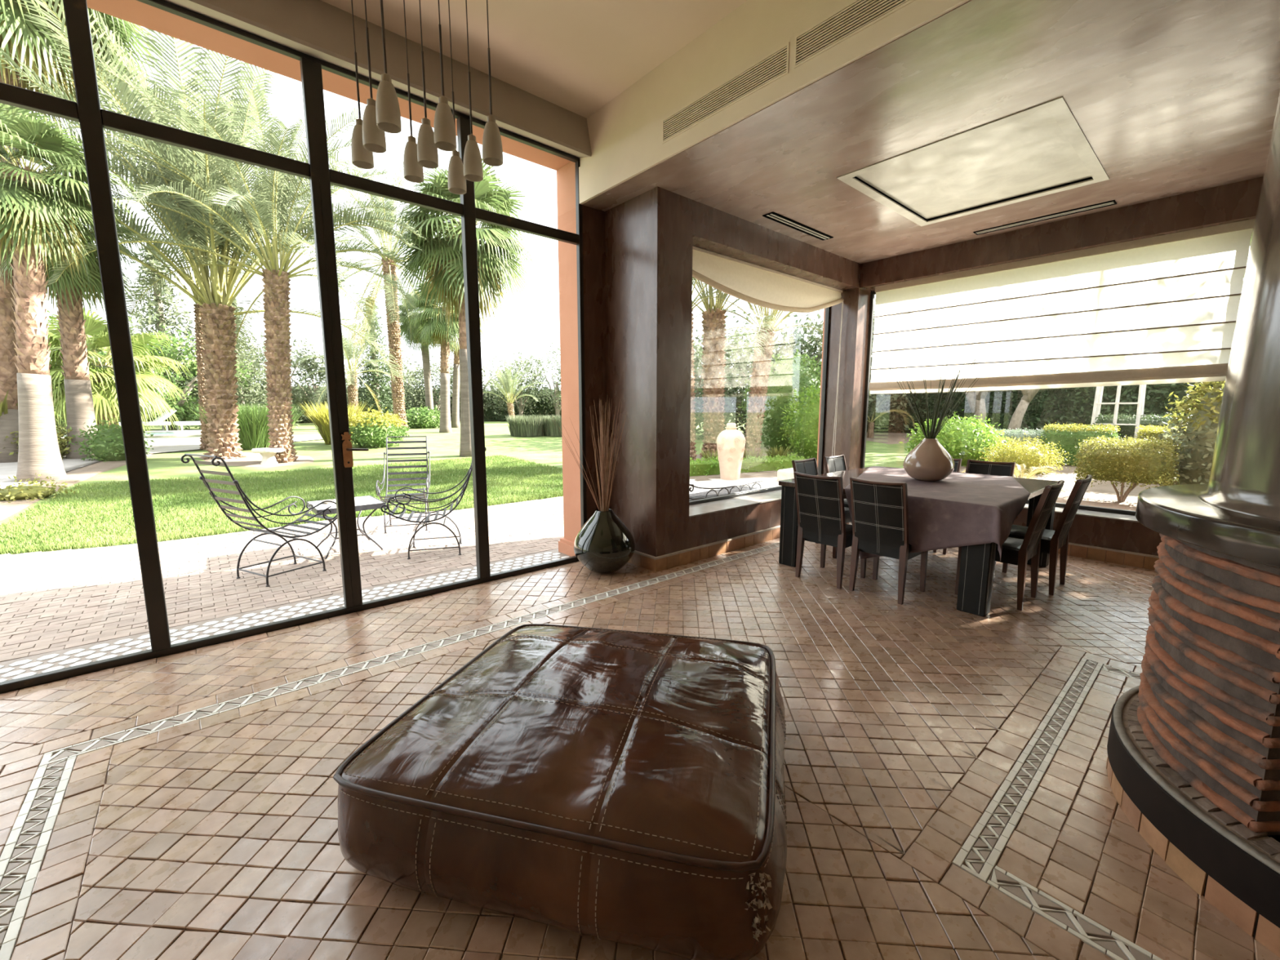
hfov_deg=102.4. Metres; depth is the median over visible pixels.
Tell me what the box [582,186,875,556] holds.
wall
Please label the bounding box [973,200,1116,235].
ceiling vent
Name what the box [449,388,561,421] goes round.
hedge
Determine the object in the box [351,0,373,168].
pendant lamp
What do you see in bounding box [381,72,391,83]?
socket
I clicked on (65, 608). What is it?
patio
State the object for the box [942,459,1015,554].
dining chair
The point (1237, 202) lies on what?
wall
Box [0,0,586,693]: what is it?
window
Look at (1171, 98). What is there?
ceiling
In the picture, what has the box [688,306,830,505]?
window
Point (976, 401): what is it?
tree
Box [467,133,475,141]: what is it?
socket
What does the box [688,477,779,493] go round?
stone terrace
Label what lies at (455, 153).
socket
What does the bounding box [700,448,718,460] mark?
tuft
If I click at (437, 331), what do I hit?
fan palm
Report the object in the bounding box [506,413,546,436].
hedge
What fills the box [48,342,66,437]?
fan palm
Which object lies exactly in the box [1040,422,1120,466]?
clipped hedge
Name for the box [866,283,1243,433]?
hedge
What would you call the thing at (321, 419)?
yucca
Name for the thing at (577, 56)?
ceiling
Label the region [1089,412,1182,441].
clipped hedge
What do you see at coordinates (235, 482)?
garden chair
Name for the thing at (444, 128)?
pendant lamp
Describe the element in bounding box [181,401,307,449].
ornamental grass
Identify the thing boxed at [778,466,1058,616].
dining table
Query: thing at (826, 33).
air vent
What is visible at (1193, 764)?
fireplace
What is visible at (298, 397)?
tree
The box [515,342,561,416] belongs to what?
tree
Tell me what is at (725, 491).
bench
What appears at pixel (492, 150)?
pendant lamp
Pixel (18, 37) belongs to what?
fan palm
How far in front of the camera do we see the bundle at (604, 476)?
4.67 m
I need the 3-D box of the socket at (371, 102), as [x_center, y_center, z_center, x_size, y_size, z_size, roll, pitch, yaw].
[-1.026,-1.438,1.969,0.034,0.040,0.034,-7,10,-40]
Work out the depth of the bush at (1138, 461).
7.66 m
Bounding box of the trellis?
[1090,384,1146,446]
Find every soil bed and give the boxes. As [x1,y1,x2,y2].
[0,453,155,520]
[197,452,313,467]
[866,431,917,444]
[960,461,1164,511]
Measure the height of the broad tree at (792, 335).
6.398 m
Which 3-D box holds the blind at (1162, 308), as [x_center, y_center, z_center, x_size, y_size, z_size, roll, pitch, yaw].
[4.093,-1.661,5.574,0.059,1.370,3.175,-7,10,-40]
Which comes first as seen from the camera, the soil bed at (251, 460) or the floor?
the floor
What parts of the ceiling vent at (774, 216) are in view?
blade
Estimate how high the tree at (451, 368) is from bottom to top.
5.619 m
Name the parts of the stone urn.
lid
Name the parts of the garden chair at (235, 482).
rail, arm, rail, arm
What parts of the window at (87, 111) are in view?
rail, lock plate, lever handle, rail, post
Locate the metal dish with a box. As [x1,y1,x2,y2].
[320,499,335,503]
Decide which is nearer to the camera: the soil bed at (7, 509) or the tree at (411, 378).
the soil bed at (7, 509)
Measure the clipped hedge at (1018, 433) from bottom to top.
0.940 m
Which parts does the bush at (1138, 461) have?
stem, stem, stem, stem, stem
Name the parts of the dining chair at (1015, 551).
leg, seat, leg, leg, backrest, rail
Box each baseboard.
[627,550,654,571]
[653,525,780,572]
[1057,542,1159,569]
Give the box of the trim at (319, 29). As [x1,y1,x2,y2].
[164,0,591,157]
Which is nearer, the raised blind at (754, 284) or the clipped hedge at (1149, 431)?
the raised blind at (754, 284)
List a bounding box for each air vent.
[662,41,789,143]
[793,0,915,68]
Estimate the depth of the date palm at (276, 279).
11.55 m
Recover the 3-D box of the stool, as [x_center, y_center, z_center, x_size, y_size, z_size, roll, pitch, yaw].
[-8.824,-0.549,12.239,0.640,0.410,0.640,-7,10,-40]
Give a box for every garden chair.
[180,453,337,586]
[375,435,430,533]
[380,446,486,559]
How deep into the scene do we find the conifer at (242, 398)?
25.75 m
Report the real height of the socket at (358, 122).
0.040 m
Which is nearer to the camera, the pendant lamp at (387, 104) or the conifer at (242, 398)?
the pendant lamp at (387, 104)
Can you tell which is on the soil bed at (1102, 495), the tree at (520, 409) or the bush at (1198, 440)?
the bush at (1198, 440)
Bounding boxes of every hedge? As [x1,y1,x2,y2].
[55,382,267,426]
[290,384,452,423]
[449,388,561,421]
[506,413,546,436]
[538,414,561,436]
[689,453,812,476]
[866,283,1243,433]
[978,427,1048,448]
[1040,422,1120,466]
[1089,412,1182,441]
[1133,423,1186,484]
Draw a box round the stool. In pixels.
[251,447,284,464]
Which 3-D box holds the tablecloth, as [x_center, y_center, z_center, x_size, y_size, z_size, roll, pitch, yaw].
[2.716,0.312,4.777,1.348,0.575,2.395,4,9,30]
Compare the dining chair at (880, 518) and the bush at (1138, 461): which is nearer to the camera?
the dining chair at (880, 518)
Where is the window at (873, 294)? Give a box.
[860,290,1135,515]
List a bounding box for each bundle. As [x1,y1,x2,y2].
[548,398,628,511]
[874,338,1011,438]
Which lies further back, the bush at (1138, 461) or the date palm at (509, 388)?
the date palm at (509, 388)
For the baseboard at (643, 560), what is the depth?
4.91 m
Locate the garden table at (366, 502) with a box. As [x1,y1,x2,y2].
[306,495,386,559]
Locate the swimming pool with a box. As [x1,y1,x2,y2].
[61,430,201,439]
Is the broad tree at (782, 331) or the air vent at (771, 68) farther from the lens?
the broad tree at (782, 331)
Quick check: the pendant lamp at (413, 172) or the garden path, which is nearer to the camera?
the pendant lamp at (413, 172)
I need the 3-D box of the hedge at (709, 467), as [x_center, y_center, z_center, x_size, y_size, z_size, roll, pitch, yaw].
[2.275,-0.331,11.660,3.837,0.504,0.768,-3,8,-21]
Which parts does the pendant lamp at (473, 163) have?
stem, lamp shade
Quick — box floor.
[0,521,1279,959]
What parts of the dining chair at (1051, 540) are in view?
leg, leg, seat, leg, leg, backrest, rail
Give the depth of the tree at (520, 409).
39.62 m
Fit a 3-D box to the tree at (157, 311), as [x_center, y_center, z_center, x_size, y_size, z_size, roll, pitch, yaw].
[-22.569,-6.668,24.267,5.543,8.750,6.148,2,8,12]
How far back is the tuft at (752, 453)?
12.32 m
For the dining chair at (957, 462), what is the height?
0.961 m
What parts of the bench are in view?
seat rail, rail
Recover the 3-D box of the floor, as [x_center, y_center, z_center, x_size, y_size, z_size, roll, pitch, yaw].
[1.072,1.430,0.951,11.802,0.108,8.731,-7,10,-40]
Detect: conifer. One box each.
[186,298,302,430]
[346,296,410,417]
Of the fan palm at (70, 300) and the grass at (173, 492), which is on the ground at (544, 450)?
the grass at (173, 492)
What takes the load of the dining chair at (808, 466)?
on the floor
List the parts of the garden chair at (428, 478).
arm, rail, rail, arm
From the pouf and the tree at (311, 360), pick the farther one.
the tree at (311, 360)
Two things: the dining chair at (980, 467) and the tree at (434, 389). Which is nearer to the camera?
the dining chair at (980, 467)
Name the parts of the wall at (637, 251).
sill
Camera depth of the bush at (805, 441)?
13.33 m
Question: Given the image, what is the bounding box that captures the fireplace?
[1106,93,1279,957]
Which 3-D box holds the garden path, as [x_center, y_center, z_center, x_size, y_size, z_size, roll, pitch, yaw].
[-12.909,-0.599,13.096,6.896,0.464,16.542,-2,8,-12]
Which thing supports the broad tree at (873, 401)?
on the ground at (544, 450)
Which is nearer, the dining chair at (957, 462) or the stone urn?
the dining chair at (957, 462)
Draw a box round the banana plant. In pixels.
[0,388,64,416]
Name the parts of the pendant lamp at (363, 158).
stem, lamp shade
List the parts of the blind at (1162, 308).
fabric panel, fabric panel, fabric panel, fabric panel, fabric panel, head rail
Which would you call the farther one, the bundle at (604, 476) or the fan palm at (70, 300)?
the fan palm at (70, 300)
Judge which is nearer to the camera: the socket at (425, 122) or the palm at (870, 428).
the socket at (425, 122)
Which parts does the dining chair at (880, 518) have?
leg, leg, backrest, rail, leg, leg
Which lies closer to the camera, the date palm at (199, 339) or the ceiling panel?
the ceiling panel
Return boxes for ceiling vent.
[762,211,833,240]
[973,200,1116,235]
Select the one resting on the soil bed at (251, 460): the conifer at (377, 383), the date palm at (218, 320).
the date palm at (218, 320)
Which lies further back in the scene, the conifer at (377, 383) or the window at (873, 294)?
the conifer at (377, 383)
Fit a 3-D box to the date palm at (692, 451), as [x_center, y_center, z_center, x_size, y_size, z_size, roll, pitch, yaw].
[0.989,-3.721,12.579,5.445,6.969,4.948,1,8,5]
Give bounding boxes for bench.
[688,480,763,501]
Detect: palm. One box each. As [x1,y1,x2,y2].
[0,0,177,462]
[0,0,429,459]
[0,102,142,482]
[0,167,154,458]
[40,114,315,450]
[44,55,428,462]
[47,306,189,438]
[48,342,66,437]
[293,155,456,430]
[293,315,391,415]
[384,288,442,409]
[386,158,537,457]
[405,279,485,432]
[436,302,487,427]
[482,360,546,420]
[689,276,767,461]
[692,277,739,457]
[692,283,875,457]
[866,395,915,438]
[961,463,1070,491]
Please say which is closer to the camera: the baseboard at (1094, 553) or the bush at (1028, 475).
the baseboard at (1094, 553)
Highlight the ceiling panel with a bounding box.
[836,96,1109,226]
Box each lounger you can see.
[119,408,176,431]
[173,421,201,430]
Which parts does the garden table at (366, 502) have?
leg, leg, leg, leg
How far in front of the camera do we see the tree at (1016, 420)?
15.59 m
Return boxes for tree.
[46,310,106,430]
[65,320,259,431]
[124,244,199,430]
[175,329,291,409]
[242,326,326,416]
[261,344,364,419]
[357,349,439,410]
[403,354,460,413]
[435,354,503,416]
[484,351,550,420]
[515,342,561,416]
[692,327,752,439]
[693,306,823,439]
[693,323,784,431]
[738,309,924,428]
[964,391,988,426]
[1007,388,1039,430]
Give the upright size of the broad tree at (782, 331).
5.365 m
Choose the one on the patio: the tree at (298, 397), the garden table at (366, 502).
the garden table at (366, 502)
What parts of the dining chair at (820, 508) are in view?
leg, rail, backrest, leg, leg, seat, leg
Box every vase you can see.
[573,508,635,573]
[902,438,954,481]
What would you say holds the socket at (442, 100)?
attached to the pendant lamp at (444, 128)
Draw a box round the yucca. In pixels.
[300,401,373,444]
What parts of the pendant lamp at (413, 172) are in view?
stem, lamp shade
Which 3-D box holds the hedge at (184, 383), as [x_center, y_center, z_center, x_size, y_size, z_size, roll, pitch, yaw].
[-30.165,-4.493,30.739,14.210,3.327,2.835,-7,11,-43]
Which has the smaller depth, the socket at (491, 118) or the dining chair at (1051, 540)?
the socket at (491, 118)
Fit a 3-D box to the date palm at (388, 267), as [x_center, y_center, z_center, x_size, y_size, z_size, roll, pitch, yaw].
[-11.150,-8.241,23.502,7.376,12.177,8.035,-7,10,-40]
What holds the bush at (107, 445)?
on the soil bed at (7, 509)
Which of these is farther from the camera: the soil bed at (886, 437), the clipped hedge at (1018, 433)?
the soil bed at (886, 437)
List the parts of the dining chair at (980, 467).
leg, backrest, rail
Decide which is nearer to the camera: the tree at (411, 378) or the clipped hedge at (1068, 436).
the clipped hedge at (1068, 436)
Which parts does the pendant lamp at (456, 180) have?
stem, lamp shade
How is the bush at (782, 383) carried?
on the ground at (544, 450)
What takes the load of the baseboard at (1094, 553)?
attached to the wall at (1237, 202)
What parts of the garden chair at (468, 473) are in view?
arm, rail, arm, rail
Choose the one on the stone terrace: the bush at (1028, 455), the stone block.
the stone block
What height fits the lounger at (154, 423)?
0.950 m
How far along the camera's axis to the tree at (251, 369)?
29.46 m
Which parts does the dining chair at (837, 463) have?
rail, backrest, seat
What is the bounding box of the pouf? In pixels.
[333,623,786,959]
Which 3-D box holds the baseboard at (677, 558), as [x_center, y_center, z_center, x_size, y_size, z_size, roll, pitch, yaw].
[1.505,0.628,5.955,3.620,0.138,0.030,-7,10,-40]
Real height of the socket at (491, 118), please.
0.040 m
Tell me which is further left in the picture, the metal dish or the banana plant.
the banana plant
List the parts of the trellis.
post, post, post, post, post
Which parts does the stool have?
seat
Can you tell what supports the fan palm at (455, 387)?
on the ground at (544, 450)
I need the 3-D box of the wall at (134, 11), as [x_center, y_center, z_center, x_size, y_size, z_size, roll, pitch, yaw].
[0.847,-1.092,0.675,12.150,5.020,9.130,-7,10,-40]
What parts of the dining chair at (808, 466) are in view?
rail, backrest, leg, seat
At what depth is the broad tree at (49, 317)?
18.78 m
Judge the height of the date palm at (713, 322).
7.707 m
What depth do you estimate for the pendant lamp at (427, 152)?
2.08 m
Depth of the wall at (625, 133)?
3.45 m
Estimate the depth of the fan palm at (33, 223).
9.12 m
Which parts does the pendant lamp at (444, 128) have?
stem, lamp shade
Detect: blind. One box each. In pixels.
[692,246,844,456]
[869,218,1255,394]
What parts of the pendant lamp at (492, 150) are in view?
stem, lamp shade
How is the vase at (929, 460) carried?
on the tablecloth
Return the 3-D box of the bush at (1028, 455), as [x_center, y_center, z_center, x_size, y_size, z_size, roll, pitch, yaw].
[8.144,-0.555,10.963,1.615,0.910,1.797,6,10,35]
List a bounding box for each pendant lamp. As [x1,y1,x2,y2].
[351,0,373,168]
[362,0,386,153]
[375,0,401,133]
[403,0,423,182]
[417,0,438,168]
[433,0,456,151]
[447,0,466,194]
[463,0,483,182]
[482,0,502,166]
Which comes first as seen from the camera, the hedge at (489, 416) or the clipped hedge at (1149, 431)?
the clipped hedge at (1149, 431)
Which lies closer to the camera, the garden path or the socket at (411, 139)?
the socket at (411, 139)
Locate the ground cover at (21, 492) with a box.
[0,473,79,502]
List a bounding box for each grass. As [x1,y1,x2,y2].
[0,454,563,554]
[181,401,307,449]
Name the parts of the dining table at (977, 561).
leg, leg, leg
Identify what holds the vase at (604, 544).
on the floor
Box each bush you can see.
[0,424,73,459]
[68,418,155,462]
[348,407,409,448]
[404,404,439,428]
[737,348,821,450]
[777,380,820,460]
[899,408,1012,466]
[977,433,1070,475]
[1069,434,1183,502]
[1151,381,1225,484]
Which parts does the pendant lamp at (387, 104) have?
stem, lamp shade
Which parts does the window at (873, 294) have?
frame rail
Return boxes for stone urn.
[715,422,745,479]
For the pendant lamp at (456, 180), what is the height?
1.520 m
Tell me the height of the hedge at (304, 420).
3.475 m
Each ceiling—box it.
[320,0,746,118]
[581,0,1279,263]
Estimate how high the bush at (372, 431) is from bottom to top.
1.380 m
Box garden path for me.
[0,434,322,488]
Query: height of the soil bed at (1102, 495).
0.359 m
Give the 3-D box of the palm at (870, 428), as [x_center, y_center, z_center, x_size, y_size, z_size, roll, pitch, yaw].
[8.643,-2.276,19.100,3.075,1.675,2.874,-2,8,-14]
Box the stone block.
[777,467,794,481]
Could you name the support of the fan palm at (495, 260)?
on the ground at (544, 450)
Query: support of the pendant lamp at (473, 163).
hanging from the lamp canopy
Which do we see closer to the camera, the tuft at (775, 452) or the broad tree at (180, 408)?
the tuft at (775, 452)
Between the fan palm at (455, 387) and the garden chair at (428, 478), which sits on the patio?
the garden chair at (428, 478)
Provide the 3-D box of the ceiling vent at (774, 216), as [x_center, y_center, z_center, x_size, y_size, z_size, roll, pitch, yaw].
[1.657,-2.618,5.331,1.120,0.008,0.125,-7,10,-40]
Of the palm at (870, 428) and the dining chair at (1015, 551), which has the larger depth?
the palm at (870, 428)
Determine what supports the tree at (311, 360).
on the ground at (544, 450)
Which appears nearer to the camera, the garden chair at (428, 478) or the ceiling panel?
the ceiling panel
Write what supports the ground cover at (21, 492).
on the soil bed at (7, 509)
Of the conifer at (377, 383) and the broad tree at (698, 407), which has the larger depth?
the conifer at (377, 383)
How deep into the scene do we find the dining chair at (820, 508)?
4.37 m
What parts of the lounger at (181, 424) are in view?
mattress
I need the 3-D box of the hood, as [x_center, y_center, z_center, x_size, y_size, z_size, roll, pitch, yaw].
[2.619,-1.290,1.240,1.450,2.882,1.450,-7,10,-40]
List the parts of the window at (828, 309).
frame rail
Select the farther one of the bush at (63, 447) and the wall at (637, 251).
the bush at (63, 447)
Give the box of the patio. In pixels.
[0,496,570,682]
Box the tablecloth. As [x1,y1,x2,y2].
[844,466,1031,560]
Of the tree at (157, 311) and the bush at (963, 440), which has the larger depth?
the tree at (157, 311)
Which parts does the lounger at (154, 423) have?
mattress, backrest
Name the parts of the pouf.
panel, panel, panel, panel, panel, panel, panel, panel, panel, panel, panel, panel, panel, panel, panel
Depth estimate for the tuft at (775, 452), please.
12.63 m
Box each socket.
[355,117,362,125]
[366,97,375,106]
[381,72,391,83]
[407,134,416,142]
[421,117,431,125]
[438,95,448,104]
[451,149,459,156]
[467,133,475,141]
[487,114,495,122]
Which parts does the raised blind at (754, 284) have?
fabric panel, head rail, pull cord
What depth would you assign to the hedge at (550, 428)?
20.51 m
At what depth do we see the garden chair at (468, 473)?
5.33 m
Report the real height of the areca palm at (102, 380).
4.079 m
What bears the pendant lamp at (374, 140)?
hanging from the lamp canopy
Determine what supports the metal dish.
on the garden table at (366, 502)
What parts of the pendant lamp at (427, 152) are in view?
stem, lamp shade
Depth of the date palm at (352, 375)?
31.35 m
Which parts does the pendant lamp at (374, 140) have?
stem, lamp shade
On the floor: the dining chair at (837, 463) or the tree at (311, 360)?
the dining chair at (837, 463)
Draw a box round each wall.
[86,0,825,556]
[578,0,970,204]
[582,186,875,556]
[858,176,1263,563]
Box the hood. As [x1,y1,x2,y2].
[1197,93,1279,520]
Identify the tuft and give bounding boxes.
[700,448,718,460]
[742,446,766,458]
[763,444,795,457]
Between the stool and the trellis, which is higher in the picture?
the trellis
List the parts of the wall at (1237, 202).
sill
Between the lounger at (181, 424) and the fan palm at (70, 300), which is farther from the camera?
the lounger at (181, 424)
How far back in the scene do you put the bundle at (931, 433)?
4.83 m
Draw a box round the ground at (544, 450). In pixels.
[0,413,915,554]
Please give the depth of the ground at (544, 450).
13.39 m
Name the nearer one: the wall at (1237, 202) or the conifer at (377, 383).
the wall at (1237, 202)
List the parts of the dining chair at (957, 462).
backrest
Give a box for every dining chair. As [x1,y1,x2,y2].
[791,457,852,558]
[793,471,866,588]
[822,454,848,524]
[848,476,928,604]
[933,458,961,552]
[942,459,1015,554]
[955,480,1064,610]
[992,475,1092,595]
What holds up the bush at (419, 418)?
on the ground at (544, 450)

